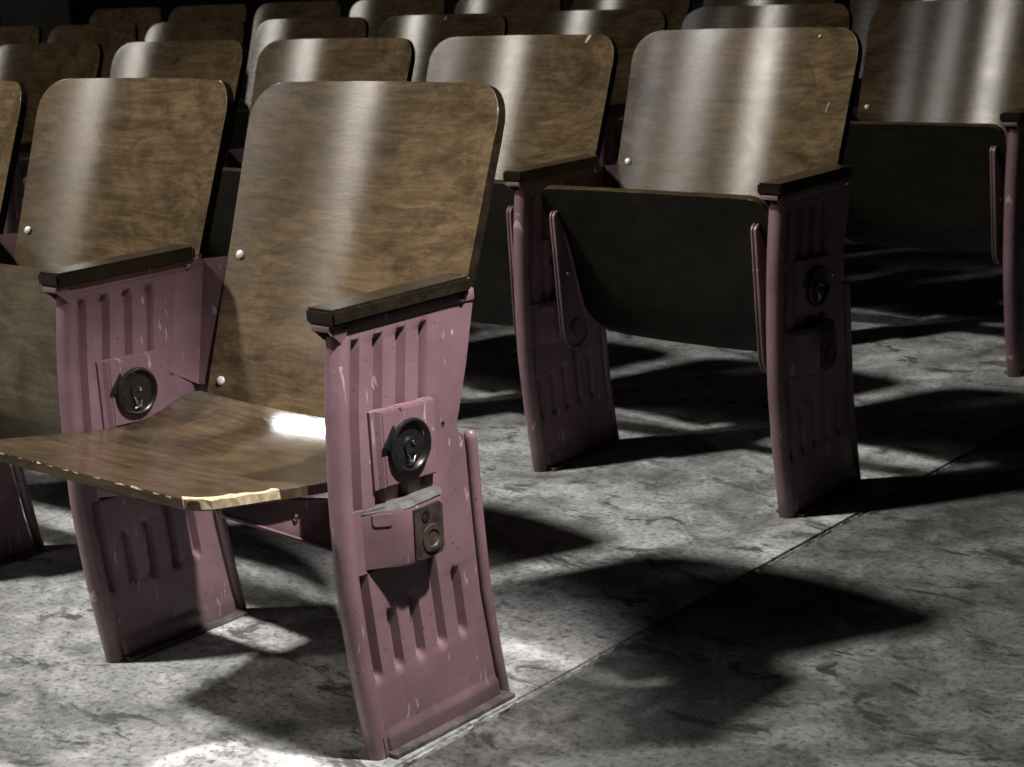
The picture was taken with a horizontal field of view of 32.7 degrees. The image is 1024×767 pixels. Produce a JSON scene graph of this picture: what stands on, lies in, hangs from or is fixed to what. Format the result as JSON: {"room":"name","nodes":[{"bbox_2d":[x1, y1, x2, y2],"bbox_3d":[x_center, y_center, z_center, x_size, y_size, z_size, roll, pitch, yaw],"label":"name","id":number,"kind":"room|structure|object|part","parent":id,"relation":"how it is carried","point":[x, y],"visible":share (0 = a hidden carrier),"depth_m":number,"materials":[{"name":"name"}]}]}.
{"room":"theater auditorium","nodes":[
{"label":"theater auditorium","id":0,"kind":"room"},
{"bbox_2d":[0,0,310,69],"bbox_3d":[-7.415,-5.084,9.949,0.200,8.120,16.000,9,18,41],"label":"wall","id":1,"kind":"structure","parent":0,"point":[167,6],"depth_m":15.27,"materials":[{"name":"paint"}]},
{"bbox_2d":[0,238,1023,766],"bbox_3d":[-0.737,-0.190,5.323,17.000,0.120,16.000,9,18,41],"label":"floor","id":2,"kind":"structure","parent":0,"point":[655,605],"depth_m":2.75,"materials":[{"name":"concrete"}]},
{"bbox_2d":[0,81,27,234],"bbox_3d":[-1.167,-0.127,3.222,0.610,0.821,0.442,9,18,41],"label":"seat","id":3,"kind":"object","parent":2,"relation":"on","point":[13,95],"visible":0.99,"depth_m":3.06,"materials":[{"name":"brown wood"}]},
{"bbox_2d":[0,26,41,45],"bbox_3d":[-2.065,-0.922,6.631,0.610,0.821,0.442,8,18,39],"label":"seat","id":4,"kind":"object","parent":2,"relation":"on","point":[15,34],"visible":0.29,"depth_m":6.60,"materials":[{"name":"brown wood"}]},
{"bbox_2d":[0,0,87,42],"bbox_3d":[-2.410,-4.843,7.574,0.330,8.000,0.330,-3,14,1],"label":"pillar","id":5,"kind":"structure","parent":2,"relation":"on","point":[47,15],"depth_m":8.18,"materials":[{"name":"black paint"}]},
{"bbox_2d":[0,43,103,141],"bbox_3d":[-1.393,-0.492,4.743,0.610,0.821,0.442,8,18,39],"label":"seat","id":6,"kind":"object","parent":2,"relation":"on","point":[37,66],"visible":0.27,"depth_m":4.79,"materials":[{"name":"brown wood"}]},
{"bbox_2d":[47,23,138,77],"bbox_3d":[-1.632,-0.861,6.282,0.610,0.821,0.442,8,18,39],"label":"seat","id":7,"kind":"object","parent":2,"relation":"on","point":[111,37],"visible":0.1,"depth_m":6.29,"materials":[{"name":"brown wood"}]},
{"bbox_2d":[0,78,233,564],"bbox_3d":[-0.747,-0.063,2.858,0.610,0.827,0.442,9,18,41],"label":"seat","id":8,"kind":"object","parent":2,"relation":"on","point":[117,166],"visible":0.5,"depth_m":2.88,"materials":[{"name":"brown wood"}]},
{"bbox_3d":[-0.755,-0.017,2.780,0.494,0.378,0.055,9,39,41],"label":"seat","id":9,"kind":"part","parent":8,"relation":"part of","materials":[{"name":"brown wood"}]},
{"bbox_3d":[-0.644,-0.253,2.865,0.510,0.474,0.214,9,18,41],"label":"backrest","id":10,"kind":"part","parent":8,"relation":"part of","materials":[{"name":"brown wood"}]},
{"bbox_2d":[3,40,246,233],"bbox_3d":[-0.963,-0.428,4.389,0.610,0.821,0.442,8,18,39],"label":"seat","id":11,"kind":"object","parent":2,"relation":"on","point":[221,60],"visible":0.13,"depth_m":4.39,"materials":[{"name":"brown wood"}]},
{"bbox_3d":[-0.985,-0.389,4.291,0.494,0.378,0.055,8,51,39],"label":"seat","id":12,"kind":"part","parent":11,"relation":"part of","materials":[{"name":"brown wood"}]},
{"bbox_3d":[-1.207,-0.605,4.426,0.049,0.020,0.254,8,18,39],"label":"armrest","id":13,"kind":"part","parent":11,"relation":"part of","materials":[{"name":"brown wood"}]},
{"bbox_3d":[-0.862,-0.616,4.400,0.510,0.474,0.214,8,18,39],"label":"backrest","id":14,"kind":"part","parent":11,"relation":"part of","materials":[{"name":"brown wood"}]},
{"bbox_2d":[89,7,162,41],"bbox_3d":[-1.842,-1.248,7.852,0.560,0.839,0.442,8,18,39],"label":"seat","id":15,"kind":"object","parent":2,"relation":"on","point":[144,18],"visible":0.06,"depth_m":7.88,"materials":[{"name":"brown wood"}]},
{"bbox_2d":[145,20,246,44],"bbox_3d":[-1.198,-0.799,5.933,0.610,0.821,0.442,8,18,39],"label":"seat","id":16,"kind":"object","parent":2,"relation":"on","point":[233,30],"visible":0.06,"depth_m":5.97,"materials":[{"name":"brown wood"}]},
{"bbox_2d":[168,4,248,26],"bbox_3d":[-1.410,-1.185,7.500,0.560,0.839,0.442,8,18,39],"label":"seat","id":17,"kind":"object","parent":2,"relation":"on","point":[228,12],"visible":0.09,"depth_m":7.55,"materials":[{"name":"brown wood"}]},
{"bbox_2d":[0,81,514,760],"bbox_3d":[-0.357,0.028,2.406,0.684,0.825,0.621,9,18,41],"label":"seat","id":18,"kind":"object","parent":2,"relation":"on","point":[329,341],"visible":1,"depth_m":2.44,"materials":[{"name":"brown wood"}]},
{"bbox_3d":[-0.595,0.124,2.470,0.018,0.139,0.260,9,18,41],"label":"seat arm","id":19,"kind":"part","parent":18,"relation":"part of","materials":[{"name":"metal"}]},
{"bbox_3d":[-0.568,-0.172,2.537,0.049,0.020,0.254,9,18,41],"label":"armrest","id":20,"kind":"part","parent":18,"relation":"part of","materials":[{"name":"brown wood"}]},
{"bbox_3d":[-0.556,0.009,2.557,0.014,0.106,0.111,9,18,41],"label":"socket plate","id":21,"kind":"part","parent":18,"relation":"part of","materials":[{"name":"metal"}]},
{"bbox_3d":[-0.424,0.095,2.321,0.494,0.055,0.378,9,18,41],"label":"seat","id":22,"kind":"part","parent":18,"relation":"part of","materials":[{"name":"brown wood"}]},
{"bbox_3d":[-0.262,0.177,2.181,0.018,0.139,0.260,9,18,41],"label":"seat arm","id":23,"kind":"part","parent":18,"relation":"part of","materials":[{"name":"metal"}]},
{"bbox_3d":[-0.223,-0.185,2.501,0.510,0.474,0.214,9,18,41],"label":"backrest","id":24,"kind":"part","parent":18,"relation":"part of","materials":[{"name":"brown wood"}]},
{"bbox_3d":[-0.147,-0.106,2.173,0.049,0.020,0.254,9,18,41],"label":"armrest","id":25,"kind":"part","parent":18,"relation":"part of","materials":[{"name":"brown wood"}]},
{"bbox_3d":[-0.133,0.147,2.193,0.031,0.006,0.132,9,18,41],"label":"hinge lid","id":26,"kind":"part","parent":18,"relation":"part of","materials":[{"name":"metal"}]},
{"bbox_3d":[-0.136,0.075,2.193,0.014,0.106,0.111,9,18,41],"label":"socket plate","id":27,"kind":"part","parent":18,"relation":"part of","materials":[{"name":"metal"}]},
{"bbox_2d":[239,1,342,98],"bbox_3d":[-0.979,-1.123,7.149,0.560,0.839,0.442,8,18,39],"label":"seat","id":28,"kind":"object","parent":2,"relation":"on","point":[309,9],"visible":0.05,"depth_m":7.21,"materials":[{"name":"brown wood"}]},
{"bbox_3d":[-1.020,-1.077,7.068,0.494,0.378,0.055,8,51,39],"label":"seat","id":29,"kind":"part","parent":28,"relation":"part of","materials":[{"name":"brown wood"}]},
{"bbox_2d":[230,17,368,148],"bbox_3d":[-0.765,-0.737,5.584,0.610,0.821,0.442,8,18,39],"label":"seat","id":30,"kind":"object","parent":2,"relation":"on","point":[269,31],"visible":0.06,"depth_m":5.63,"materials":[{"name":"brown wood"}]},
{"bbox_3d":[-0.786,-0.697,5.485,0.494,0.378,0.055,8,51,39],"label":"seat","id":31,"kind":"part","parent":30,"relation":"part of","materials":[{"name":"brown wood"}]},
{"bbox_3d":[-0.664,-0.925,5.596,0.510,0.474,0.214,8,18,39],"label":"backrest","id":32,"kind":"part","parent":30,"relation":"part of","materials":[{"name":"brown wood"}]},
{"bbox_2d":[189,38,414,390],"bbox_3d":[-0.534,-0.365,4.035,0.610,0.821,0.442,8,18,39],"label":"seat","id":33,"kind":"object","parent":2,"relation":"on","point":[327,59],"visible":0.08,"depth_m":4.05,"materials":[{"name":"brown wood"}]},
{"bbox_3d":[-0.556,-0.325,3.937,0.494,0.378,0.055,8,51,39],"label":"seat","id":34,"kind":"part","parent":33,"relation":"part of","materials":[{"name":"brown wood"}]},
{"bbox_3d":[-0.432,-0.553,4.046,0.510,0.474,0.214,8,18,39],"label":"backrest","id":35,"kind":"part","parent":33,"relation":"part of","materials":[{"name":"brown wood"}]},
{"bbox_2d":[349,0,446,37],"bbox_3d":[-0.548,-1.060,6.797,0.560,0.839,0.442,8,18,39],"label":"seat","id":36,"kind":"object","parent":2,"relation":"on","point":[376,12],"visible":0.08,"depth_m":6.88,"materials":[{"name":"brown wood"}]},
{"bbox_2d":[378,13,507,81],"bbox_3d":[-0.332,-0.675,5.235,0.610,0.821,0.442,8,18,39],"label":"seat","id":37,"kind":"object","parent":2,"relation":"on","point":[425,32],"visible":0.05,"depth_m":5.29,"materials":[{"name":"brown wood"}]},
{"bbox_2d":[455,0,562,34],"bbox_3d":[-0.117,-0.997,6.445,0.560,0.839,0.442,8,18,39],"label":"seat","id":38,"kind":"object","parent":2,"relation":"on","point":[515,12],"visible":0.02,"depth_m":6.48,"materials":[{"name":"brown wood"}]},
{"bbox_2d":[426,34,617,334],"bbox_3d":[-0.105,-0.302,3.681,0.610,0.821,0.442,8,18,39],"label":"seat","id":39,"kind":"object","parent":2,"relation":"on","point":[556,90],"visible":0.15,"depth_m":3.63,"materials":[{"name":"brown wood"}]},
{"bbox_3d":[-0.123,-0.261,3.587,0.494,0.378,0.055,8,48,39],"label":"seat","id":40,"kind":"part","parent":39,"relation":"part of","materials":[{"name":"brown wood"}]},
{"bbox_3d":[0.025,-0.216,3.424,0.018,0.276,0.079,8,18,39],"label":"seat arm","id":41,"kind":"part","parent":39,"relation":"part of","materials":[{"name":"metal"}]},
{"bbox_3d":[-0.003,-0.489,3.692,0.510,0.474,0.214,8,18,39],"label":"backrest","id":42,"kind":"part","parent":39,"relation":"part of","materials":[{"name":"brown wood"}]},
{"bbox_2d":[519,9,667,102],"bbox_3d":[0.102,-0.613,4.886,0.610,0.821,0.442,8,18,39],"label":"seat","id":43,"kind":"object","parent":2,"relation":"on","point":[627,28],"visible":0.05,"depth_m":4.86,"materials":[{"name":"brown wood"}]},
{"bbox_2d":[572,0,691,29],"bbox_3d":[0.315,-0.934,6.093,0.560,0.839,0.442,8,18,39],"label":"seat","id":44,"kind":"object","parent":2,"relation":"on","point":[676,11],"visible":0.02,"depth_m":6.08,"materials":[{"name":"brown wood"}]},
{"bbox_2d":[503,27,866,518],"bbox_3d":[0.352,-0.237,3.304,0.682,0.827,0.442,8,18,39],"label":"seat","id":45,"kind":"object","parent":2,"relation":"on","point":[720,219],"visible":1,"depth_m":3.27,"materials":[{"name":"brown wood"}]},
{"bbox_3d":[0.097,-0.162,3.384,0.031,0.006,0.132,8,18,39],"label":"hinge lid","id":46,"kind":"part","parent":45,"relation":"part of","materials":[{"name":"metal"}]},
{"bbox_3d":[0.093,-0.234,3.384,0.014,0.106,0.111,8,18,39],"label":"socket plate","id":47,"kind":"part","parent":45,"relation":"part of","materials":[{"name":"metal"}]},
{"bbox_3d":[0.081,-0.415,3.364,0.049,0.020,0.254,8,18,39],"label":"armrest","id":48,"kind":"part","parent":45,"relation":"part of","materials":[{"name":"brown wood"}]},
{"bbox_3d":[0.111,-0.201,3.347,0.018,0.274,0.091,8,18,39],"label":"seat arm","id":49,"kind":"part","parent":45,"relation":"part of","materials":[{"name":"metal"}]},
{"bbox_3d":[0.302,-0.199,3.228,0.494,0.378,0.055,8,51,39],"label":"seat","id":50,"kind":"part","parent":45,"relation":"part of","materials":[{"name":"brown wood"}]},
{"bbox_3d":[0.420,-0.433,3.341,0.510,0.474,0.214,8,18,39],"label":"backrest","id":51,"kind":"part","parent":45,"relation":"part of","materials":[{"name":"brown wood"}]},
{"bbox_3d":[0.451,-0.151,3.066,0.018,0.274,0.091,8,18,39],"label":"seat arm","id":52,"kind":"part","parent":45,"relation":"part of","materials":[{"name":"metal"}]},
{"bbox_3d":[0.510,-0.352,3.010,0.049,0.020,0.254,8,18,39],"label":"armrest","id":53,"kind":"part","parent":45,"relation":"part of","materials":[{"name":"brown wood"}]},
{"bbox_3d":[0.526,-0.098,3.030,0.031,0.006,0.132,8,18,39],"label":"hinge lid","id":54,"kind":"part","parent":45,"relation":"part of","materials":[{"name":"metal"}]},
{"bbox_3d":[0.522,-0.171,3.030,0.014,0.106,0.111,8,18,39],"label":"socket plate","id":55,"kind":"part","parent":45,"relation":"part of","materials":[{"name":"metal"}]},
{"bbox_2d":[600,4,852,331],"bbox_3d":[0.535,-0.551,4.537,0.610,0.821,0.442,8,18,39],"label":"seat","id":56,"kind":"object","parent":2,"relation":"on","point":[789,15],"visible":0.11,"depth_m":4.54,"materials":[{"name":"brown wood"}]},
{"bbox_3d":[0.303,-0.546,4.591,0.014,0.106,0.111,8,18,39],"label":"socket plate","id":57,"kind":"part","parent":56,"relation":"part of","materials":[{"name":"metal"}]},
{"bbox_3d":[0.291,-0.727,4.571,0.049,0.020,0.254,8,18,39],"label":"armrest","id":58,"kind":"part","parent":56,"relation":"part of","materials":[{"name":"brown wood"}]},
{"bbox_3d":[0.514,-0.511,4.438,0.494,0.378,0.055,8,51,39],"label":"seat","id":59,"kind":"part","parent":56,"relation":"part of","materials":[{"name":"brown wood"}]},
{"bbox_3d":[0.636,-0.739,4.548,0.510,0.474,0.214,8,18,39],"label":"backrest","id":60,"kind":"part","parent":56,"relation":"part of","materials":[{"name":"brown wood"}]},
{"bbox_2d":[703,0,837,6],"bbox_3d":[0.746,-0.872,5.742,0.560,0.839,0.442,8,18,39],"label":"seat","id":61,"kind":"object","parent":2,"relation":"on","point":[706,3],"visible":0.02,"depth_m":5.81,"materials":[{"name":"brown wood"}]},
{"bbox_2d":[849,0,931,106],"bbox_3d":[1.177,-0.809,5.390,0.560,0.839,0.442,8,18,39],"label":"seat","id":62,"kind":"object","parent":2,"relation":"on","point":[862,11],"visible":0.02,"depth_m":5.53,"materials":[{"name":"brown wood"}]},
{"bbox_3d":[1.137,-0.763,5.309,0.494,0.378,0.055,8,51,39],"label":"seat","id":63,"kind":"part","parent":62,"relation":"part of","materials":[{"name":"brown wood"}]},
{"bbox_2d":[840,0,1023,377],"bbox_3d":[0.997,-0.485,4.165,0.682,0.821,0.442,8,18,39],"label":"seat","id":64,"kind":"object","parent":2,"relation":"on","point":[934,149],"visible":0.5,"depth_m":4.13,"materials":[{"name":"brown wood"}]},
{"bbox_3d":[0.948,-0.449,4.088,0.494,0.378,0.055,8,51,39],"label":"seat","id":65,"kind":"part","parent":64,"relation":"part of","materials":[{"name":"brown wood"}]},
{"bbox_3d":[1.070,-0.677,4.199,0.510,0.474,0.214,8,18,39],"label":"backrest","id":66,"kind":"part","parent":64,"relation":"part of","materials":[{"name":"brown wood"}]},
{"bbox_3d":[1.098,-0.402,3.928,0.018,0.274,0.091,8,18,39],"label":"seat arm","id":67,"kind":"part","parent":64,"relation":"part of","materials":[{"name":"metal"}]},
{"bbox_3d":[1.158,-0.603,3.873,0.049,0.020,0.254,8,18,39],"label":"armrest","id":68,"kind":"part","parent":64,"relation":"part of","materials":[{"name":"brown wood"}]},
{"bbox_2d":[311,0,849,16],"bbox_3d":[4.373,-5.822,10.199,17.000,8.120,0.200,9,18,41],"label":"wall","id":69,"kind":"structure","parent":0,"point":[347,5],"depth_m":15.27,"materials":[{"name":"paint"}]}
]}

